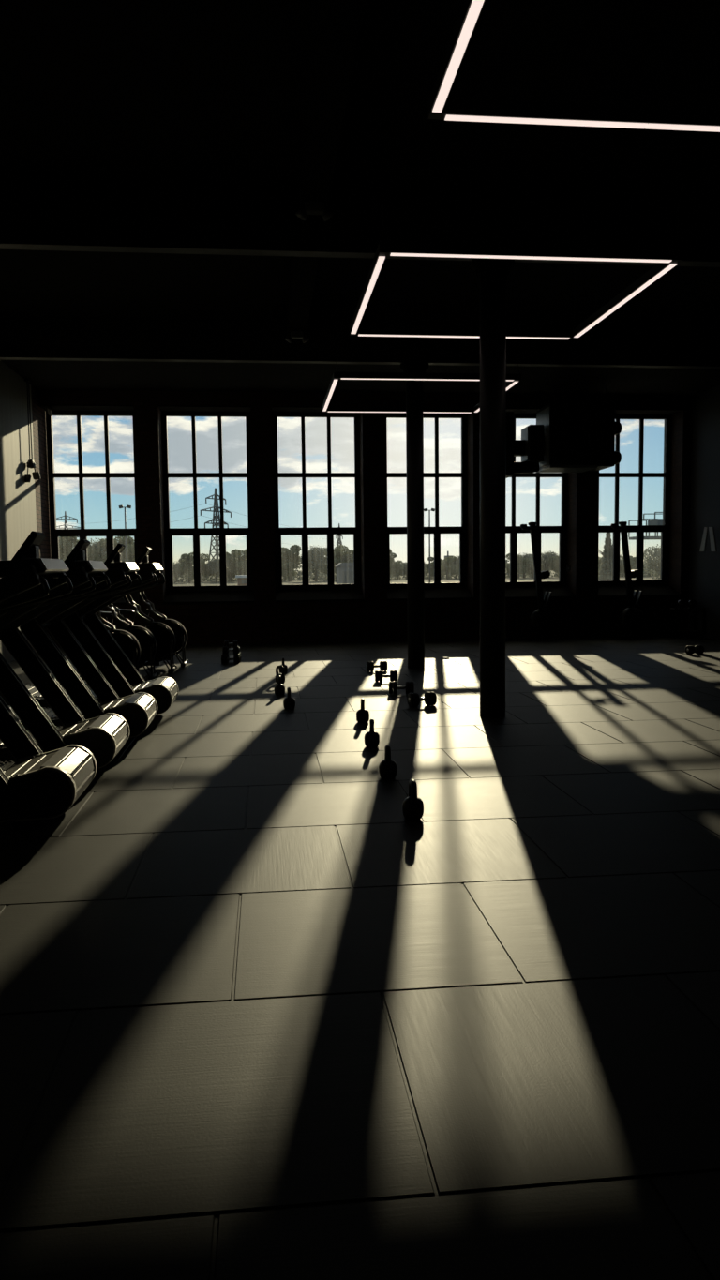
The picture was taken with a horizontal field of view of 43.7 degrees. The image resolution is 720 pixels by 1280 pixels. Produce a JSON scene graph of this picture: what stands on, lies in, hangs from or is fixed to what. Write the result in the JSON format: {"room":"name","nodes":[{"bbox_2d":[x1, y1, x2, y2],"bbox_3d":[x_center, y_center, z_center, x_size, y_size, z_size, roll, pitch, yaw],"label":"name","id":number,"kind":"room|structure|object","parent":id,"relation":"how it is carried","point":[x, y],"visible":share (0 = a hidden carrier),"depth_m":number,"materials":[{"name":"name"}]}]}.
{"room":"gym","nodes":[
{"label":"gym","id":0,"kind":"room"},
{"bbox_2d":[0,360,51,662],"bbox_3d":[-4.953,-1.335,6.531,0.200,5.000,22.200,-1,5,-6],"label":"wall","id":1,"kind":"structure","parent":0,"point":[18,515],"depth_m":15.33,"materials":[{"name":"grey paint"}]},
{"bbox_2d":[0,634,719,1279],"bbox_3d":[1.523,0.862,7.038,12.700,0.005,21.500,-1,5,-6],"label":"floor","id":2,"kind":"structure","parent":0,"point":[262,1018],"depth_m":3.11,"materials":[{"name":"tile"}]},
{"bbox_2d":[0,530,96,833],"bbox_3d":[-2.521,0.219,5.166,1.802,1.664,0.814,-1,5,-6],"label":"treadmill","id":3,"kind":"object","parent":2,"relation":"on","point":[37,785],"visible":1,"depth_m":4.98,"materials":[{"name":"black metal"}]},
{"bbox_2d":[0,538,129,768],"bbox_3d":[-2.632,0.122,6.407,1.802,1.664,0.814,-1,5,-6],"label":"treadmill","id":4,"kind":"object","parent":2,"relation":"on","point":[104,736],"visible":0.7,"depth_m":6.23,"materials":[{"name":"black metal"}]},
{"bbox_2d":[8,542,157,737],"bbox_3d":[-2.680,0.030,7.565,1.802,1.664,0.814,-1,5,-6],"label":"treadmill","id":5,"kind":"object","parent":2,"relation":"on","point":[139,710],"visible":0.49,"depth_m":7.36,"materials":[{"name":"black metal"}]},
{"bbox_2d":[0,546,179,714],"bbox_3d":[-2.729,-0.063,8.743,1.802,1.664,0.814,-1,5,-6],"label":"treadmill","id":6,"kind":"object","parent":2,"relation":"on","point":[84,624],"visible":0.41,"depth_m":8.53,"materials":[{"name":"black rubber"}]},
{"bbox_2d":[53,610,140,680],"bbox_3d":[-3.373,0.028,11.092,1.280,1.124,0.580,-1,5,-6],"label":"exercise bike","id":7,"kind":"object","parent":2,"relation":"on","point":[128,643],"visible":0.33,"depth_m":11.11,"materials":[{"name":"black paint"}]},
{"bbox_2d":[57,603,158,682],"bbox_3d":[-3.342,-0.033,11.847,1.280,1.124,0.580,-1,5,-6],"label":"exercise bike","id":8,"kind":"object","parent":2,"relation":"on","point":[144,637],"visible":0.48,"depth_m":11.85,"materials":[{"name":"black paint"}]},
{"bbox_2d":[95,594,177,674],"bbox_3d":[-3.257,-0.098,12.658,1.280,1.124,0.580,-1,5,-6],"label":"exercise bike","id":9,"kind":"object","parent":2,"relation":"on","point":[161,632],"visible":0.56,"depth_m":12.65,"materials":[{"name":"black paint"}]},
{"bbox_2d":[107,591,188,667],"bbox_3d":[-3.237,-0.159,13.412,1.280,1.124,0.580,-1,5,-6],"label":"exercise bike","id":10,"kind":"object","parent":2,"relation":"on","point":[177,627],"visible":0.41,"depth_m":13.40,"materials":[{"name":"black paint"}]},
{"bbox_2d":[221,653,240,663],"bbox_3d":[-1.993,0.288,13.811,0.286,0.144,0.144,-1,5,-7],"label":"dumbbell","id":11,"kind":"object","parent":2,"relation":"on","point":[224,658],"visible":1,"depth_m":13.76,"materials":[{"name":"black rubber"}]},
{"bbox_2d":[274,675,285,695],"bbox_3d":[-0.920,0.516,10.282,0.124,0.226,0.124,2,5,30],"label":"kettlebell","id":12,"kind":"object","parent":2,"relation":"on","point":[279,689],"visible":1,"depth_m":10.23,"materials":[{"name":"metal"}]},
{"bbox_2d":[275,665,285,683],"bbox_3d":[-1.008,0.432,11.345,0.124,0.226,0.124,-2,5,-19],"label":"kettlebell","id":13,"kind":"object","parent":2,"relation":"on","point":[282,675],"visible":0.83,"depth_m":11.31,"materials":[{"name":"metal"}]},
{"bbox_2d":[278,657,287,673],"bbox_3d":[-1.061,0.348,12.412,0.124,0.226,0.124,2,5,29],"label":"kettlebell","id":14,"kind":"object","parent":2,"relation":"on","point":[283,658],"visible":0.78,"depth_m":12.37,"materials":[{"name":"metal"}]},
{"bbox_2d":[283,687,295,709],"bbox_3d":[-0.729,0.597,9.239,0.124,0.226,0.124,2,5,29],"label":"kettlebell","id":15,"kind":"object","parent":2,"relation":"on","point":[289,702],"visible":1,"depth_m":9.19,"materials":[{"name":"metal"}]},
{"bbox_2d":[356,698,369,722],"bbox_3d":[0.025,0.656,8.386,0.124,0.226,0.124,2,5,30],"label":"kettlebell","id":16,"kind":"object","parent":2,"relation":"on","point":[362,715],"visible":1,"depth_m":8.34,"materials":[{"name":"metal"}]},
{"bbox_2d":[364,718,379,747],"bbox_3d":[0.097,0.746,7.240,0.124,0.226,0.124,3,6,38],"label":"kettlebell","id":17,"kind":"object","parent":2,"relation":"on","point":[371,737],"visible":1,"depth_m":7.19,"materials":[{"name":"metal"}]},
{"bbox_2d":[366,661,387,671],"bbox_3d":[0.236,0.366,12.521,0.286,0.144,0.144,-1,5,-9],"label":"dumbbell","id":18,"kind":"object","parent":2,"relation":"on","point":[370,666],"visible":0.98,"depth_m":12.47,"materials":[{"name":"black rubber"}]},
{"bbox_2d":[375,670,397,681],"bbox_3d":[0.333,0.456,11.368,0.286,0.144,0.144,-1,5,-3],"label":"dumbbell","id":19,"kind":"object","parent":2,"relation":"on","point":[379,675],"visible":1,"depth_m":11.32,"materials":[{"name":"black rubber"}]},
{"bbox_2d":[378,744,396,779],"bbox_3d":[0.192,0.831,6.158,0.124,0.226,0.124,2,5,28],"label":"kettlebell","id":20,"kind":"object","parent":2,"relation":"on","point":[387,767],"visible":1,"depth_m":6.11,"materials":[{"name":"metal"}]},
{"bbox_2d":[389,681,414,693],"bbox_3d":[0.472,0.544,10.250,0.286,0.144,0.144,-1,5,1],"label":"dumbbell","id":21,"kind":"object","parent":2,"relation":"on","point":[393,686],"visible":0.99,"depth_m":10.19,"materials":[{"name":"black rubber"}]},
{"bbox_2d":[402,779,423,820],"bbox_3d":[0.304,0.910,5.147,0.124,0.226,0.124,2,5,30],"label":"kettlebell","id":22,"kind":"object","parent":2,"relation":"on","point":[413,806],"visible":1,"depth_m":5.10,"materials":[{"name":"metal"}]},
{"bbox_2d":[400,361,428,668],"bbox_3d":[0.785,-1.727,12.738,0.400,4.270,0.400,-1,5,-6],"label":"column","id":23,"kind":"structure","parent":2,"relation":"on","point":[414,391],"depth_m":12.64,"materials":[{"name":"black metal"}]},
{"bbox_2d":[406,692,436,707],"bbox_3d":[0.644,0.614,9.336,0.286,0.144,0.144,-2,5,-19],"label":"dumbbell","id":24,"kind":"object","parent":2,"relation":"on","point":[429,698],"visible":1,"depth_m":9.30,"materials":[{"name":"black rubber"}]},
{"bbox_2d":[471,257,514,718],"bbox_3d":[1.256,-1.395,8.497,0.400,4.270,0.400,-1,5,-6],"label":"column","id":25,"kind":"structure","parent":2,"relation":"on","point":[492,274],"depth_m":8.39,"materials":[{"name":"black metal"}]},
{"bbox_2d":[520,522,556,641],"bbox_3d":[3.456,-1.140,17.476,0.685,2.292,0.634,-1,5,-6],"label":"rowing machine","id":26,"kind":"object","parent":2,"relation":"on","point":[542,621],"visible":1,"depth_m":17.43,"materials":[{"name":"black paint"}]},
{"bbox_2d":[609,521,646,639],"bbox_3d":[5.266,-1.175,17.665,0.685,2.292,0.634,-1,5,-6],"label":"rowing machine","id":27,"kind":"object","parent":2,"relation":"on","point":[632,620],"visible":1,"depth_m":17.62,"materials":[{"name":"black paint"}]},
{"bbox_2d":[685,645,704,654],"bbox_3d":[5.373,0.157,14.422,0.286,0.144,0.144,-3,5,-23],"label":"dumbbell","id":28,"kind":"object","parent":2,"relation":"on","point":[698,649],"visible":1,"depth_m":14.39,"materials":[{"name":"black rubber"}]},
{"bbox_3d":[6.432,-0.349,17.753,0.600,0.600,0.400,-1,5,-6],"label":"storage rack","id":29,"kind":"object","parent":2,"relation":"on","visible":0},
{"bbox_2d":[677,599,686,608],"bbox_3d":[6.341,-0.710,17.694,0.179,0.180,0.179,-1,5,-6],"label":"exercise ball","id":30,"kind":"object","parent":29,"relation":"on","point":[682,603],"visible":1,"depth_m":17.63,"materials":[{"name":"black rubber"}]},
{"bbox_2d":[666,607,705,610],"bbox_3d":[6.429,-0.608,17.732,0.600,0.030,0.400,-1,5,-6],"label":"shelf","id":31,"kind":"object","parent":29,"relation":"attached to","point":[668,609],"depth_m":17.55,"materials":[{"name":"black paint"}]},
{"bbox_2d":[667,630,704,632],"bbox_3d":[6.434,-0.169,17.767,0.600,0.030,0.400,-1,5,-6],"label":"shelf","id":32,"kind":"object","parent":29,"relation":"attached to","point":[672,631],"depth_m":17.59,"materials":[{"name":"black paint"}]},
{"bbox_2d":[688,599,697,608],"bbox_3d":[6.559,-0.715,17.717,0.179,0.180,0.179,-1,5,-6],"label":"exercise ball","id":33,"kind":"object","parent":29,"relation":"on","point":[692,603],"visible":1,"depth_m":17.66,"materials":[{"name":"black rubber"}]},
{"bbox_3d":[-2.001,0.276,13.961,0.286,0.144,0.144,-1,5,-7],"label":"dumbbell","id":34,"kind":"object","parent":2,"relation":"on","visible":0},
{"bbox_2d":[222,646,239,654],"bbox_3d":[-1.998,0.161,13.876,0.252,0.127,0.127,-1,5,-7],"label":"dumbbell","id":35,"kind":"object","parent":34,"relation":"on","point":[225,650],"visible":1,"depth_m":13.83,"materials":[{"name":"black rubber"}]},
{"bbox_2d":[224,640,238,647],"bbox_3d":[-2.003,0.057,13.943,0.206,0.104,0.104,-1,5,-7],"label":"dumbbell","id":36,"kind":"object","parent":35,"relation":"on","point":[226,643],"visible":1,"depth_m":13.90,"materials":[{"name":"black rubber"}]},
{"bbox_2d":[0,0,719,395],"bbox_3d":[1.442,-4.044,6.897,13.100,0.200,22.400,-1,5,-6],"label":"ceiling","id":37,"kind":"structure","parent":0,"point":[202,94],"depth_m":7.17,"materials":[{"name":"black paint"}]},
{"bbox_2d":[24,377,40,481],"bbox_3d":[-5.787,-3.660,15.742,0.120,1.806,0.418,0,5,9],"label":"trainer","id":38,"kind":"object","parent":37,"relation":"hanging from","point":[30,463],"visible":1,"depth_m":15.72,"materials":[{"name":"black paint"}]},
{"bbox_2d":[0,181,719,267],"bbox_3d":[1.298,-3.794,8.313,12.700,0.520,0.140,-1,5,-6],"label":"beam","id":39,"kind":"structure","parent":37,"relation":"attached to","point":[34,216],"depth_m":8.10,"materials":[{"name":"black paint"}]},
{"bbox_2d":[0,316,719,368],"bbox_3d":[0.848,-4.126,12.557,12.700,0.520,0.140,-1,5,-6],"label":"beam","id":40,"kind":"structure","parent":37,"relation":"attached to","point":[21,338],"depth_m":12.36,"materials":[{"name":"black paint"}]},
{"bbox_2d":[321,341,480,413],"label":"ceiling light","id":41,"kind":"object","parent":40,"relation":"hanging from","point":[343,375],"depth_m":10.92,"materials":[{"name":"black paint"}]},
{"bbox_2d":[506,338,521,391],"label":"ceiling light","id":42,"kind":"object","parent":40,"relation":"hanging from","point":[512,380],"depth_m":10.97,"materials":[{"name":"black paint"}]},
{"bbox_2d":[349,95,683,339],"bbox_3d":[1.152,-3.454,7.714,2.290,1.100,2.330,-1,5,-6],"label":"ceiling light","id":43,"kind":"object","parent":37,"relation":"hanging from","point":[667,260],"visible":0.94,"depth_m":6.71,"materials":[{"name":"black paint"}]},
{"bbox_2d":[506,386,621,478],"bbox_3d":[3.721,-3.963,17.222,2.498,1.650,0.860,-1,5,-6],"label":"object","id":44,"kind":"object","parent":37,"relation":"hanging from","point":[565,437],"visible":0.91,"depth_m":16.90,"materials":[{"name":"black paint"}]},
{"bbox_2d":[536,465,598,472],"bbox_3d":[3.978,-3.297,17.301,0.920,0.055,0.860,-1,5,-6],"label":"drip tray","id":45,"kind":"object","parent":44,"relation":"on","point":[542,468],"depth_m":17.12,"materials":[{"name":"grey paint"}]},
{"bbox_2d":[427,0,719,132],"bbox_3d":[1.600,-3.123,3.491,2.290,1.100,2.330,-1,5,-6],"label":"ceiling light","id":46,"kind":"object","parent":37,"relation":"hanging from","point":[440,107],"visible":1,"depth_m":4.57,"materials":[{"name":"black paint"}]},
{"bbox_3d":[-0.667,-4.045,10.229,0.240,0.280,3.950,-1,5,-6],"label":"cable tray","id":47,"kind":"object","parent":37,"relation":"attached to","visible":0},
{"bbox_2d":[285,331,309,343],"bbox_3d":[-0.821,-3.947,11.718,0.327,0.147,0.119,-1,5,-6],"label":"emergency light","id":48,"kind":"object","parent":47,"relation":"attached to","point":[293,334],"visible":1,"depth_m":11.68,"materials":[{"name":"grey paint"}]},
{"bbox_3d":[-0.217,-3.713,5.990,0.240,0.280,4.000,-1,5,-6],"label":"cable tray","id":49,"kind":"object","parent":37,"relation":"attached to","visible":0},
{"bbox_2d":[295,200,333,221],"bbox_3d":[-0.384,-3.625,7.604,0.327,0.147,0.119,-1,5,-6],"label":"emergency light","id":50,"kind":"object","parent":49,"relation":"attached to","point":[310,207],"visible":1,"depth_m":7.57,"materials":[{"name":"grey paint"}]},
{"bbox_2d":[37,390,692,647],"bbox_3d":[0.329,-2.295,17.860,12.700,5.000,0.700,-1,5,-6],"label":"wall","id":51,"kind":"structure","parent":0,"point":[377,618],"depth_m":17.54,"materials":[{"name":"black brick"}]},
{"bbox_2d":[45,404,52,415],"bbox_3d":[-5.741,-4.261,16.591,0.084,0.204,0.233,-1,5,-6],"label":"security camera","id":52,"kind":"object","parent":51,"relation":"attached to","point":[49,408],"visible":1,"depth_m":16.58,"materials":[{"name":"black paint"}]},
{"bbox_2d":[38,404,139,604],"bbox_3d":[-5.126,-2.554,17.225,1.730,3.740,0.670,-1,5,-6],"label":"window","id":53,"kind":"structure","parent":51,"relation":"in","point":[88,410],"depth_m":17.40,"materials":[{"name":"black paint"}]},
{"bbox_2d":[157,405,254,603],"bbox_3d":[-2.958,-2.597,17.452,1.730,3.740,0.670,-1,5,-6],"label":"window","id":54,"kind":"structure","parent":51,"relation":"in","point":[223,593],"depth_m":17.66,"materials":[{"name":"black paint"}]},
{"bbox_2d":[271,406,364,602],"bbox_3d":[-0.827,-2.639,17.675,1.730,3.740,0.670,-1,5,-6],"label":"window","id":55,"kind":"structure","parent":51,"relation":"in","point":[305,592],"depth_m":17.90,"materials":[{"name":"black paint"}]},
{"bbox_2d":[385,412,473,600],"bbox_3d":[1.338,-2.681,17.901,1.730,3.740,0.670,-1,5,-6],"label":"window","id":56,"kind":"structure","parent":51,"relation":"in","point":[437,590],"depth_m":18.15,"materials":[{"name":"black paint"}]},
{"bbox_2d":[505,407,576,599],"bbox_3d":[3.426,-2.722,18.120,1.730,3.740,0.670,-1,5,-6],"label":"window","id":57,"kind":"structure","parent":51,"relation":"in","point":[514,589],"depth_m":18.40,"materials":[{"name":"black paint"}]},
{"bbox_2d":[566,565,571,571],"bbox_3d":[4.176,-1.434,17.973,0.080,0.100,0.020,-1,5,-6],"label":"switch plate","id":58,"kind":"object","parent":51,"relation":"attached to","point":[568,567],"visible":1,"depth_m":17.97,"materials":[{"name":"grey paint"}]},
{"bbox_2d":[598,408,683,597],"bbox_3d":[5.604,-2.764,18.348,1.730,3.740,0.670,-1,5,-6],"label":"window","id":59,"kind":"structure","parent":51,"relation":"in","point":[614,588],"depth_m":18.60,"materials":[{"name":"black paint"}]},
{"bbox_2d":[688,384,719,640],"bbox_3d":[7.874,-1.586,7.873,0.200,5.000,22.200,-1,5,-6],"label":"wall","id":60,"kind":"structure","parent":0,"point":[704,566],"depth_m":17.53,"materials":[{"name":"grey paint"}]},
{"bbox_2d":[699,527,716,551],"bbox_3d":[6.757,-1.956,17.442,0.012,0.482,0.637,-1,5,-6],"label":"wall decal","id":61,"kind":"object","parent":60,"relation":"attached to","point":[712,535],"depth_m":17.37,"materials":[{"name":"paint"}]},
{"label":"outside","id":62,"kind":"structure","parent":0,"visible":0},
{"bbox_2d":[173,567,659,586],"bbox_3d":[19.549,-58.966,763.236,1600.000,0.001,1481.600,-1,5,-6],"label":"ground","id":63,"kind":"structure","parent":62,"point":[647,578],"depth_m":135.90,"materials":[{"name":"green plant"}]},
{"bbox_2d":[59,536,77,560],"bbox_3d":[-49.031,-13.229,146.411,6.792,8.464,7.034,0,5,7],"label":"tree","id":64,"kind":"object","parent":63,"relation":"on","point":[64,551],"visible":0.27,"depth_m":145.15,"materials":[{"name":"green plant"}]},
{"bbox_2d":[56,511,80,537],"bbox_3d":[-151.617,-49.823,464.161,17.597,33.232,6.028,-2,5,-14],"label":"electricity pylon","id":65,"kind":"object","parent":63,"relation":"on","point":[65,516],"visible":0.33,"depth_m":462.85,"materials":[{"name":"metal"}]},
{"bbox_2d":[59,536,102,560],"bbox_3d":[-46.005,-13.082,147.785,8.814,7.887,7.965,-1,5,1],"label":"tree","id":66,"kind":"object","parent":63,"relation":"on","point":[89,549],"visible":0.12,"depth_m":145.54,"materials":[{"name":"green plant"}]},
{"bbox_2d":[87,537,106,560],"bbox_3d":[-43.041,-13.066,148.554,8.257,7.657,8.883,-2,5,-19],"label":"tree","id":67,"kind":"object","parent":63,"relation":"on","point":[95,544],"visible":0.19,"depth_m":146.11,"materials":[{"name":"green plant"}]},
{"bbox_2d":[90,536,134,562],"bbox_3d":[-40.752,-13.248,147.872,8.174,8.094,9.046,-3,5,-31],"label":"tree","id":68,"kind":"object","parent":63,"relation":"on","point":[115,541],"visible":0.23,"depth_m":145.47,"materials":[{"name":"green plant"}]},
{"bbox_2d":[118,504,131,561],"bbox_3d":[-20.275,-7.865,77.925,1.054,7.646,0.240,-1,5,-6],"label":"lamp post","id":69,"kind":"object","parent":63,"relation":"on","point":[121,505],"visible":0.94,"depth_m":77.71,"materials":[{"name":"metal"}]},
{"bbox_2d":[118,538,135,559],"bbox_3d":[-38.087,-13.130,148.876,6.095,7.596,6.312,-5,6,-44],"label":"tree","id":70,"kind":"object","parent":63,"relation":"on","point":[130,556],"visible":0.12,"depth_m":146.50,"materials":[{"name":"green plant"}]},
{"bbox_2d":[121,543,135,562],"bbox_3d":[-35.468,-12.339,145.725,7.190,6.434,6.497,-4,6,-36],"label":"tree","id":71,"kind":"object","parent":63,"relation":"on","point":[131,551],"visible":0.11,"depth_m":143.40,"materials":[{"name":"green plant"}]},
{"bbox_2d":[173,560,187,582],"bbox_3d":[-30.288,-11.270,148.746,3.867,3.586,4.160,-1,5,-1],"label":"tree","id":72,"kind":"object","parent":63,"relation":"on","point":[176,567],"visible":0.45,"depth_m":147.76,"materials":[{"name":"green plant"}]},
{"bbox_2d":[178,553,202,582],"bbox_3d":[-27.500,-11.557,144.690,3.831,4.775,3.968,-3,5,-27],"label":"tree","id":73,"kind":"object","parent":63,"relation":"on","point":[186,560],"visible":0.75,"depth_m":143.81,"materials":[{"name":"green plant"}]},
{"bbox_2d":[185,552,212,582],"bbox_3d":[-25.615,-11.737,144.906,5.135,5.085,5.683,-3,5,-24],"label":"tree","id":74,"kind":"object","parent":63,"relation":"on","point":[203,572],"visible":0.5,"depth_m":144.90,"materials":[{"name":"green plant"}]},
{"bbox_2d":[200,487,231,560],"bbox_3d":[-47.029,-35.329,294.840,5.200,28.788,15.225,2,5,32],"label":"electricity pylon","id":75,"kind":"object","parent":63,"relation":"on","point":[216,500],"visible":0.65,"depth_m":293.78,"materials":[{"name":"metal"}]},
{"bbox_2d":[204,557,231,582],"bbox_3d":[-23.272,-11.343,145.743,4.722,4.071,4.390,-4,6,-36],"label":"tree","id":76,"kind":"object","parent":63,"relation":"on","point":[214,565],"visible":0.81,"depth_m":144.40,"materials":[{"name":"green plant"}]},
{"bbox_2d":[225,548,242,581],"bbox_3d":[-21.701,-12.400,149.865,4.441,5.534,4.599,2,5,33],"label":"tree","id":77,"kind":"object","parent":63,"relation":"on","point":[229,574],"visible":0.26,"depth_m":149.39,"materials":[{"name":"green plant"}]},
{"bbox_2d":[225,548,247,575],"bbox_3d":[-19.584,-12.152,146.131,6.263,5.604,5.659,-2,5,-12],"label":"tree","id":78,"kind":"object","parent":63,"relation":"on","point":[238,559],"visible":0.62,"depth_m":145.71,"materials":[{"name":"green plant"}]},
{"bbox_2d":[235,574,247,585],"bbox_3d":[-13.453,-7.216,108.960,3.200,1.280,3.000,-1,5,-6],"label":"kiosk","id":79,"kind":"object","parent":63,"relation":"on","point":[242,579],"visible":0.45,"depth_m":107.68,"materials":[{"name":"white metal"}]},
{"bbox_2d":[281,544,301,581],"bbox_3d":[-11.553,-12.516,146.603,4.876,6.077,5.050,0,5,4],"label":"tree","id":80,"kind":"object","parent":63,"relation":"on","point":[293,560],"visible":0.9,"depth_m":145.93,"materials":[{"name":"green plant"}]},
{"bbox_2d":[300,544,335,581],"bbox_3d":[-6.951,-12.097,142.262,6.227,5.834,5.788,-3,5,-30],"label":"tree","id":81,"kind":"object","parent":63,"relation":"on","point":[316,555],"visible":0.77,"depth_m":140.54,"materials":[{"name":"green plant"}]},
{"bbox_2d":[317,544,350,578],"bbox_3d":[-4.528,-12.837,150.115,6.078,6.019,6.726,-2,5,-20],"label":"tree","id":82,"kind":"object","parent":63,"relation":"on","point":[337,560],"visible":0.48,"depth_m":148.08,"materials":[{"name":"green plant"}]},
{"bbox_2d":[335,523,343,545],"bbox_3d":[-14.633,-65.756,638.843,6.198,34.232,18.117,0,5,14],"label":"electricity pylon","id":83,"kind":"object","parent":63,"relation":"on","point":[338,535],"visible":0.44,"depth_m":637.61,"materials":[{"name":"metal"}]},
{"bbox_2d":[335,562,354,584],"bbox_3d":[-1.370,-7.314,100.148,2.600,2.600,3.200,-1,5,-6],"label":"shed","id":84,"kind":"object","parent":63,"relation":"on","point":[344,570],"visible":0.62,"depth_m":98.62,"materials":[{"name":"metal"}]},
{"bbox_2d":[336,547,353,560],"bbox_3d":[-2.461,-12.785,151.321,4.528,5.643,4.689,2,5,34],"label":"tree","id":85,"kind":"object","parent":63,"relation":"on","point":[351,551],"visible":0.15,"depth_m":150.62,"materials":[{"name":"green plant"}]},
{"bbox_2d":[341,554,353,562],"bbox_3d":[-0.484,-12.317,150.673,5.509,4.749,5.122,-4,6,-39],"label":"tree","id":86,"kind":"object","parent":63,"relation":"on","point":[351,557],"visible":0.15,"depth_m":149.35,"materials":[{"name":"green plant"}]},
{"bbox_2d":[390,549,396,569],"bbox_3d":[4.111,-12.730,151.022,4.354,5.426,4.509,-3,5,-28],"label":"tree","id":87,"kind":"object","parent":63,"relation":"on","point":[393,555],"visible":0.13,"depth_m":149.94,"materials":[{"name":"green plant"}]},
{"bbox_2d":[390,558,404,579],"bbox_3d":[6.318,-11.774,150.259,3.563,3.528,3.943,-4,6,-40],"label":"tree","id":88,"kind":"object","parent":63,"relation":"on","point":[397,571],"visible":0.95,"depth_m":149.53,"materials":[{"name":"green plant"}]},
{"bbox_2d":[402,561,406,579],"bbox_3d":[7.949,-11.846,153.500,3.598,3.102,3.345,0,5,9],"label":"tree","id":89,"kind":"object","parent":63,"relation":"on","point":[405,563],"visible":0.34,"depth_m":152.63,"materials":[{"name":"green plant"}]},
{"bbox_2d":[173,557,658,582],"bbox_3d":[1.277,-11.607,158.591,128.583,5.729,10.045,-1,5,-6],"label":"undergrowth","id":90,"kind":"object","parent":63,"relation":"on","point":[322,576],"visible":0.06,"depth_m":157.75,"materials":[{"name":"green plant"}]},
{"bbox_2d":[423,508,435,583],"bbox_3d":[6.644,-8.766,85.755,1.054,7.596,0.240,-1,5,-6],"label":"lamp post","id":91,"kind":"object","parent":63,"relation":"on","point":[425,509],"visible":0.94,"depth_m":85.68,"materials":[{"name":"metal"}]},
{"bbox_2d":[424,557,441,579],"bbox_3d":[12.712,-12.152,151.739,3.246,3.906,3.135,-3,5,-32],"label":"tree","id":92,"kind":"object","parent":63,"relation":"on","point":[432,558],"visible":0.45,"depth_m":151.39,"materials":[{"name":"green plant"}]},
{"bbox_2d":[433,555,459,579],"bbox_3d":[14.538,-12.101,150.066,4.523,4.047,4.087,-2,5,-19],"label":"tree","id":93,"kind":"object","parent":63,"relation":"on","point":[454,569],"visible":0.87,"depth_m":149.75,"materials":[{"name":"green plant"}]},
{"bbox_2d":[451,556,459,578],"bbox_3d":[16.528,-12.303,152.182,4.390,4.071,4.722,-5,6,-44],"label":"tree","id":94,"kind":"object","parent":63,"relation":"on","point":[457,562],"visible":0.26,"depth_m":150.89,"materials":[{"name":"grey plant"}]},
{"bbox_2d":[505,553,533,578],"bbox_3d":[26.574,-12.402,150.270,4.871,4.358,4.402,0,5,5],"label":"tree","id":95,"kind":"object","parent":63,"relation":"on","point":[520,564],"visible":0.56,"depth_m":149.28,"materials":[{"name":"green plant"}]},
{"bbox_2d":[518,552,534,577],"bbox_3d":[28.210,-12.701,153.198,4.808,4.459,5.172,2,5,30],"label":"tree","id":96,"kind":"object","parent":63,"relation":"on","point":[525,555],"visible":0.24,"depth_m":151.96,"materials":[{"name":"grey plant"}]},
{"bbox_2d":[525,563,546,577],"bbox_3d":[29.877,-12.687,155.265,4.523,4.047,4.087,-3,5,-28],"label":"tree","id":97,"kind":"object","parent":63,"relation":"on","point":[531,571],"visible":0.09,"depth_m":155.49,"materials":[{"name":"green plant"}]},
{"bbox_2d":[541,550,558,571],"bbox_3d":[32.287,-12.939,153.858,5.509,4.749,5.122,1,5,15],"label":"tree","id":98,"kind":"object","parent":63,"relation":"on","point":[547,565],"visible":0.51,"depth_m":152.89,"materials":[{"name":"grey plant"}]},
{"bbox_2d":[546,556,558,572],"bbox_3d":[34.392,-12.771,151.298,5.335,4.774,4.821,-2,5,-20],"label":"tree","id":99,"kind":"object","parent":63,"relation":"on","point":[554,559],"visible":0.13,"depth_m":151.48,"materials":[{"name":"green plant"}]},
{"bbox_2d":[598,557,602,574],"bbox_3d":[41.998,-12.894,157.403,3.877,3.839,4.291,-2,5,-13],"label":"tree","id":100,"kind":"object","parent":63,"relation":"on","point":[600,558],"visible":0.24,"depth_m":156.62,"materials":[{"name":"green plant"}]},
{"bbox_2d":[598,532,621,580],"bbox_3d":[17.064,-5.318,61.879,1.891,4.470,1.716,-4,6,-39],"label":"tree","id":101,"kind":"object","parent":63,"relation":"on","point":[606,571],"visible":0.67,"depth_m":61.64,"materials":[{"name":"grey plant"}]},
{"bbox_2d":[619,556,635,572],"bbox_3d":[46.148,-12.677,154.722,3.773,3.736,4.175,-3,5,-29],"label":"tree","id":102,"kind":"object","parent":63,"relation":"on","point":[622,568],"visible":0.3,"depth_m":154.28,"materials":[{"name":"green plant"}]},
{"bbox_2d":[628,512,662,540],"bbox_3d":[16.898,-4.382,47.807,5.675,4.642,3.325,-1,5,-6],"label":"platform","id":103,"kind":"object","parent":63,"relation":"on","point":[652,521],"visible":0.16,"depth_m":46.12,"materials":[{"name":"grey metal"}]},
{"bbox_2d":[643,543,661,579],"bbox_3d":[17.836,-3.985,52.071,2.736,3.294,2.488,0,5,9],"label":"tree","id":104,"kind":"object","parent":63,"relation":"on","point":[656,551],"visible":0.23,"depth_m":51.82,"materials":[{"name":"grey plant"}]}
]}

